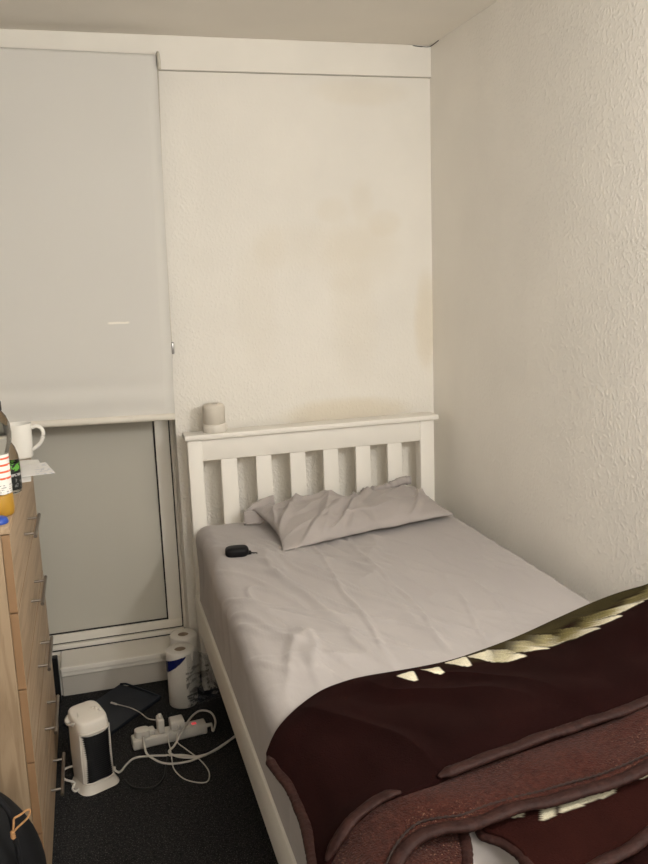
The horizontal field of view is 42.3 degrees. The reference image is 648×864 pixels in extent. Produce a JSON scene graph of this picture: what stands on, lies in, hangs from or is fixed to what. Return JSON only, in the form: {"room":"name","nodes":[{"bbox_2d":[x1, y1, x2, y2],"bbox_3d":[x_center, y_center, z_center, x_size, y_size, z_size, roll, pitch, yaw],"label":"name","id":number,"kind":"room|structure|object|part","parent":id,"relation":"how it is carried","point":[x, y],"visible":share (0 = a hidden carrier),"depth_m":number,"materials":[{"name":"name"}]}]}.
{"room":"bedroom","nodes":[
{"label":"bedroom","id":0,"kind":"room"},
{"bbox_2d":[52,677,277,863],"bbox_3d":[0.100,1.367,1.454,2.185,0.100,4.500,-5,11,-15],"label":"floor","id":1,"kind":"structure","parent":0,"point":[219,820],"depth_m":2.53,"materials":[{"name":"grey carpet"}]},
{"bbox_2d":[0,792,46,863],"bbox_3d":[-0.805,1.000,1.837,0.374,0.539,0.261,-5,11,-15],"label":"backpack","id":2,"kind":"object","parent":1,"relation":"on","point":[20,842],"visible":1,"depth_m":1.82,"materials":[{"name":"black fabric"}]},
{"bbox_3d":[-0.632,0.812,1.749,0.043,0.049,0.005,-5,11,-15],"label":"cord pull","id":3,"kind":"part","parent":2,"relation":"part of","materials":[{"name":"orange fabric"}]},
{"bbox_2d":[0,458,64,863],"bbox_3d":[-1.010,0.658,2.401,0.441,1.018,0.890,-5,11,-15],"label":"dresser","id":4,"kind":"object","parent":1,"relation":"on","point":[29,703],"visible":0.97,"depth_m":2.09,"materials":[{"name":"brown wood"}]},
{"bbox_2d":[0,515,8,524],"bbox_3d":[-0.764,0.206,1.961,0.048,0.016,0.048,-5,11,-15],"label":"lid","id":5,"kind":"object","parent":4,"relation":"on","point":[3,519],"visible":1,"depth_m":1.95,"materials":[{"name":"blue plastic"}]},
{"bbox_2d":[0,401,14,516],"bbox_3d":[-0.784,0.058,2.003,0.081,0.292,0.081,-5,11,-15],"label":"juice bottle","id":6,"kind":"object","parent":4,"relation":"on","point":[7,505],"visible":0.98,"depth_m":1.99,"materials":[{"name":"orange plastic"}]},
{"bbox_2d":[8,442,21,493],"bbox_3d":[-0.843,0.081,2.228,0.063,0.168,0.063,-5,11,-15],"label":"bottle","id":7,"kind":"object","parent":4,"relation":"on","point":[15,470],"visible":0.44,"depth_m":2.22,"materials":[{"name":"black plastic"}]},
{"bbox_3d":[-1.044,0.168,2.303,0.406,0.018,0.890,-5,11,-15],"label":"panel","id":8,"kind":"part","parent":4,"relation":"part of","materials":[{"name":"brown wood"}]},
{"bbox_3d":[-0.917,0.743,1.984,0.385,0.999,0.018,-5,11,-15],"label":"panel","id":9,"kind":"part","parent":4,"relation":"part of","materials":[{"name":"brown wood"}]},
{"bbox_3d":[-0.855,0.257,2.374,0.019,0.190,0.888,-5,11,-15],"label":"drawer","id":10,"kind":"part","parent":4,"relation":"part of","materials":[{"name":"brown wood"}]},
{"bbox_2d":[21,476,30,482],"bbox_3d":[-0.901,0.123,2.457,0.075,0.002,0.266,-6,12,-21],"label":"envelope","id":11,"kind":"object","parent":4,"relation":"on","point":[28,478],"visible":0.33,"depth_m":2.38,"materials":[{"name":"paper"}]},
{"bbox_2d":[19,459,39,468],"bbox_3d":[-0.892,0.109,2.525,0.086,0.004,0.265,-6,12,-21],"label":"paper","id":12,"kind":"object","parent":11,"relation":"on","point":[22,462],"visible":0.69,"depth_m":2.61,"materials":[{"name":"white paper"}]},
{"bbox_2d":[21,462,54,476],"bbox_3d":[-0.851,0.110,2.489,0.097,0.003,0.171,-6,11,-18],"label":"letter","id":13,"kind":"object","parent":12,"relation":"on","point":[42,468],"visible":0.94,"depth_m":2.48,"materials":[{"name":"white paper"}]},
{"bbox_3d":[-0.849,0.448,2.410,0.019,0.191,0.888,-5,11,-15],"label":"drawer","id":14,"kind":"part","parent":4,"relation":"part of","materials":[{"name":"brown wood"}]},
{"bbox_2d":[10,421,44,459],"bbox_3d":[-0.961,0.026,2.686,0.114,0.112,0.083,-10,13,-35],"label":"mug","id":15,"kind":"object","parent":4,"relation":"on","point":[22,440],"visible":0.81,"depth_m":2.65,"materials":[{"name":"white ceramic"}]},
{"bbox_3d":[-0.916,0.017,2.682,0.047,0.087,0.010,-3,11,-7],"label":"handle","id":16,"kind":"part","parent":15,"relation":"part of","materials":[{"name":"white ceramic"}]},
{"bbox_3d":[-0.827,0.265,2.373,0.038,0.010,0.224,-5,11,-15],"label":"handle","id":17,"kind":"part","parent":4,"relation":"part of","materials":[{"name":"silver metal"}]},
{"bbox_3d":[-0.842,0.638,2.447,0.019,0.190,0.888,-5,11,-15],"label":"drawer","id":18,"kind":"part","parent":4,"relation":"part of","materials":[{"name":"brown wood"}]},
{"bbox_3d":[-0.820,0.456,2.409,0.038,0.010,0.224,-5,11,-15],"label":"handle","id":19,"kind":"part","parent":4,"relation":"part of","materials":[{"name":"silver metal"}]},
{"bbox_3d":[-0.835,0.829,2.483,0.019,0.190,0.888,-5,11,-15],"label":"drawer","id":20,"kind":"part","parent":4,"relation":"part of","materials":[{"name":"brown wood"}]},
{"bbox_3d":[-0.813,0.647,2.446,0.038,0.010,0.224,-5,11,-15],"label":"handle","id":21,"kind":"part","parent":4,"relation":"part of","materials":[{"name":"silver metal"}]},
{"bbox_3d":[-0.828,1.020,2.519,0.019,0.193,0.888,-5,11,-15],"label":"drawer","id":22,"kind":"part","parent":4,"relation":"part of","materials":[{"name":"brown wood"}]},
{"bbox_3d":[-0.806,0.837,2.482,0.038,0.010,0.224,-5,11,-15],"label":"handle","id":23,"kind":"part","parent":4,"relation":"part of","materials":[{"name":"silver metal"}]},
{"bbox_3d":[-0.799,1.029,2.519,0.038,0.010,0.224,-5,11,-15],"label":"handle","id":24,"kind":"part","parent":4,"relation":"part of","materials":[{"name":"silver metal"}]},
{"bbox_2d":[52,655,61,702],"bbox_3d":[-1.067,0.940,3.153,0.140,0.186,0.026,-5,11,-15],"label":"panel","id":25,"kind":"object","parent":1,"relation":"on","point":[55,664],"visible":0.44,"depth_m":3.15,"materials":[{"name":"black plastic"}]},
{"bbox_2d":[63,683,160,734],"bbox_3d":[-0.782,1.026,3.091,0.216,0.019,0.351,4,12,28],"label":"folder","id":26,"kind":"object","parent":1,"relation":"on","point":[118,716],"visible":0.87,"depth_m":3.13,"materials":[{"name":"black plastic"}]},
{"bbox_2d":[110,702,156,720],"bbox_3d":[-0.675,0.999,3.006,0.038,0.070,0.342,-11,14,-39],"label":"charging cable","id":27,"kind":"object","parent":26,"relation":"on","point":[114,703],"visible":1,"depth_m":3.06,"materials":[{"name":"white plastic"}]},
{"bbox_2d":[123,749,168,789],"bbox_3d":[-0.540,1.096,2.711,0.121,0.009,0.218,5,13,31],"label":"power cable","id":28,"kind":"object","parent":1,"relation":"on","point":[166,751],"visible":1,"depth_m":2.64,"materials":[{"name":"plastic"}]},
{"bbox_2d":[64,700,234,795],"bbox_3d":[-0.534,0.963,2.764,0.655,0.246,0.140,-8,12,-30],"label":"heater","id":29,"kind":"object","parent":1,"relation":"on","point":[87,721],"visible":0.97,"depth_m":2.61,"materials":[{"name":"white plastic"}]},
{"bbox_2d":[80,726,112,783],"bbox_3d":[-0.706,1.011,2.617,0.095,0.160,0.027,-11,14,-39],"label":"grille","id":30,"kind":"object","parent":29,"relation":"attached to","point":[96,759],"depth_m":2.60,"materials":[{"name":"black plastic"}]},
{"bbox_2d":[166,642,197,708],"bbox_3d":[-0.530,0.909,3.128,0.106,0.218,0.106,-5,11,-15],"label":"roll","id":31,"kind":"object","parent":1,"relation":"on","point":[177,684],"visible":0.97,"depth_m":3.09,"materials":[{"name":"paper"}]},
{"bbox_2d":[131,709,235,758],"bbox_3d":[-0.464,1.035,2.902,0.280,0.051,0.337,6,13,36],"label":"power strip","id":32,"kind":"object","parent":1,"relation":"on","point":[193,728],"visible":0.9,"depth_m":2.88,"materials":[{"name":"plastic"}]},
{"bbox_2d":[149,726,154,734],"bbox_3d":[-0.592,1.023,2.871,0.022,0.020,0.032,-6,12,-21],"label":"plug","id":33,"kind":"object","parent":32,"relation":"attached to","point":[151,728],"visible":0.93,"depth_m":2.86,"materials":[{"name":"white plastic"}]},
{"bbox_2d":[150,729,162,736],"bbox_3d":[-0.579,1.032,2.878,0.044,0.002,0.042,-6,12,-21],"label":"socket","id":34,"kind":"object","parent":32,"relation":"attached to","point":[156,734],"depth_m":2.86,"materials":[{"name":"white plastic"}]},
{"bbox_2d":[156,713,164,733],"bbox_3d":[-0.563,0.998,2.879,0.022,0.064,0.044,-6,12,-21],"label":"charger","id":35,"kind":"object","parent":32,"relation":"attached to","point":[160,726],"visible":1,"depth_m":2.86,"materials":[{"name":"white plastic"}]},
{"bbox_2d":[134,726,199,764],"bbox_3d":[-0.544,1.051,2.786,0.265,0.059,0.099,5,13,33],"label":"plug","id":36,"kind":"object","parent":32,"relation":"attached to","point":[142,732],"visible":1,"depth_m":2.83,"materials":[{"name":"white plastic"}]},
{"bbox_2d":[165,726,177,733],"bbox_3d":[-0.532,1.027,2.897,0.044,0.002,0.042,-6,12,-21],"label":"socket","id":37,"kind":"object","parent":32,"relation":"attached to","point":[167,728],"depth_m":2.88,"materials":[{"name":"white plastic"}]},
{"bbox_2d":[168,714,184,730],"bbox_3d":[-0.508,1.008,2.896,0.048,0.034,0.059,-6,12,-21],"label":"charger","id":38,"kind":"object","parent":32,"relation":"attached to","point":[175,722],"visible":1,"depth_m":2.88,"materials":[{"name":"white plastic"}]},
{"bbox_2d":[169,628,199,686],"bbox_3d":[-0.540,0.885,3.255,0.106,0.218,0.106,-5,11,-15],"label":"roll","id":39,"kind":"object","parent":1,"relation":"on","point":[186,635],"visible":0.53,"depth_m":3.23,"materials":[{"name":"paper"}]},
{"bbox_2d":[167,728,209,782],"bbox_3d":[-0.461,1.061,2.753,0.096,0.056,0.298,-9,13,-34],"label":"charging cable","id":40,"kind":"object","parent":1,"relation":"on","point":[178,728],"visible":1,"depth_m":2.74,"materials":[{"name":"white plastic"}]},
{"bbox_2d":[166,657,218,705],"bbox_3d":[-0.499,0.908,3.139,0.173,0.209,0.119,-11,14,-40],"label":"plastic wrapper","id":41,"kind":"object","parent":1,"relation":"on","point":[170,665],"visible":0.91,"depth_m":3.11,"materials":[{"name":"plastic"}]},
{"bbox_2d":[182,412,437,863],"bbox_3d":[0.250,0.628,2.354,0.992,1.004,2.063,-5,11,-15],"label":"frame","id":42,"kind":"object","parent":1,"relation":"on","point":[261,442],"visible":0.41,"depth_m":3.15,"materials":[{"name":"white paint"}]},
{"bbox_3d":[-0.462,0.508,3.169,0.054,0.985,0.057,-5,11,-15],"label":"headboard post","id":43,"kind":"part","parent":42,"relation":"part of","materials":[{"name":"white paint"}]},
{"bbox_2d":[202,402,226,433],"bbox_3d":[-0.405,-0.053,3.084,0.087,0.105,0.087,-5,11,-15],"label":"air freshener","id":44,"kind":"object","parent":42,"relation":"on","point":[214,422],"visible":1,"depth_m":3.05,"materials":[{"name":"white plastic"}]},
{"bbox_3d":[-0.205,0.838,2.253,0.024,0.122,1.940,-5,11,-15],"label":"rail","id":45,"kind":"part","parent":42,"relation":"part of","materials":[{"name":"white paint"}]},
{"bbox_3d":[-0.041,0.026,3.204,0.858,0.084,0.042,-5,11,-15],"label":"headboard rail","id":46,"kind":"part","parent":42,"relation":"part of","materials":[{"name":"white paint"}]},
{"bbox_2d":[196,515,590,863],"bbox_3d":[0.234,0.610,2.337,0.985,0.357,1.925,-5,11,-15],"label":"mattress","id":47,"kind":"object","parent":42,"relation":"on","point":[287,627],"visible":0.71,"depth_m":2.29,"materials":[{"name":"grey fabric"}]},
{"bbox_2d":[225,545,256,557],"bbox_3d":[-0.257,0.382,2.705,0.127,0.033,0.057,-5,11,-15],"label":"case","id":48,"kind":"object","parent":47,"relation":"on","point":[233,551],"visible":1,"depth_m":2.68,"materials":[{"name":"black plastic"}]},
{"bbox_2d":[244,476,453,550],"bbox_3d":[0.111,0.271,3.020,0.733,0.106,0.408,-7,12,-24],"label":"pillow","id":49,"kind":"object","parent":47,"relation":"on","point":[298,521],"visible":1,"depth_m":2.95,"materials":[{"name":"grey fabric"}]},
{"bbox_2d":[266,584,647,863],"bbox_3d":[0.451,0.526,1.564,1.084,0.222,0.870,-5,11,-15],"label":"blanket","id":50,"kind":"object","parent":47,"relation":"on","point":[533,743],"visible":1,"depth_m":1.47,"materials":[{"name":"brown fabric"}]},
{"bbox_3d":[0.414,0.431,3.410,0.058,0.985,0.057,-5,11,-15],"label":"headboard post","id":51,"kind":"part","parent":42,"relation":"part of","materials":[{"name":"white paint"}]},
{"bbox_2d":[58,71,434,694],"bbox_3d":[-0.535,-0.226,3.255,1.985,2.400,0.200,-5,11,-15],"label":"wall","id":52,"kind":"structure","parent":0,"point":[298,218],"depth_m":3.20,"materials":[{"name":"paint"}]},
{"bbox_2d":[0,47,174,427],"bbox_3d":[-1.006,-0.642,2.882,0.959,1.283,0.087,-5,11,-15],"label":"roller blind","id":53,"kind":"object","parent":52,"relation":"attached to","point":[86,336],"visible":0.99,"depth_m":2.90,"materials":[{"name":"fabric"}]},
{"bbox_3d":[-0.566,-0.798,2.975,0.022,0.950,0.037,-5,11,-15],"label":"bead chain","id":54,"kind":"part","parent":53,"relation":"part of","materials":[{"name":"plastic"}]},
{"bbox_2d":[31,420,186,655],"bbox_3d":[-1.059,-0.179,3.176,0.930,2.165,0.067,-5,11,-15],"label":"window","id":55,"kind":"structure","parent":52,"relation":"in","point":[109,529],"depth_m":3.33,"materials":[{"name":"white plastic"}]},
{"bbox_2d":[60,635,169,672],"bbox_3d":[-0.784,0.874,3.333,0.503,0.022,0.170,-5,11,-15],"label":"trim","id":56,"kind":"structure","parent":52,"relation":"attached to","point":[92,657],"depth_m":3.29,"materials":[{"name":"white plastic"}]},
{"bbox_2d":[61,654,200,695],"bbox_3d":[-0.260,0.911,3.428,1.554,0.083,0.012,-5,11,-15],"label":"baseboard","id":57,"kind":"structure","parent":52,"relation":"attached to","point":[153,672],"depth_m":3.27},
{"bbox_2d":[0,29,430,76],"bbox_3d":[-0.547,-1.331,2.940,1.985,0.113,0.014,-5,11,-15],"label":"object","id":58,"kind":"structure","parent":52,"relation":"attached to","point":[176,52],"depth_m":3.01,"materials":[{"name":"paint"}]},
{"bbox_2d":[159,69,430,78],"bbox_3d":[-0.545,-1.274,2.950,1.984,0.002,0.014,-5,11,-15],"label":"trim","id":59,"kind":"structure","parent":52,"relation":"attached to","point":[161,69],"depth_m":3.07,"materials":[{"name":"white paint"}]},
{"bbox_2d":[0,0,497,45],"bbox_3d":[0.011,-1.087,0.987,2.185,0.100,4.500,-5,11,-15],"label":"ceiling","id":60,"kind":"structure","parent":0,"point":[403,22],"depth_m":2.75,"materials":[{"name":"paint"}]},
{"bbox_2d":[430,0,647,602],"bbox_3d":[1.057,0.051,1.495,0.100,2.400,4.500,-5,11,-15],"label":"wall","id":61,"kind":"structure","parent":0,"point":[539,108],"depth_m":2.54,"materials":[{"name":"paint"}]}
]}

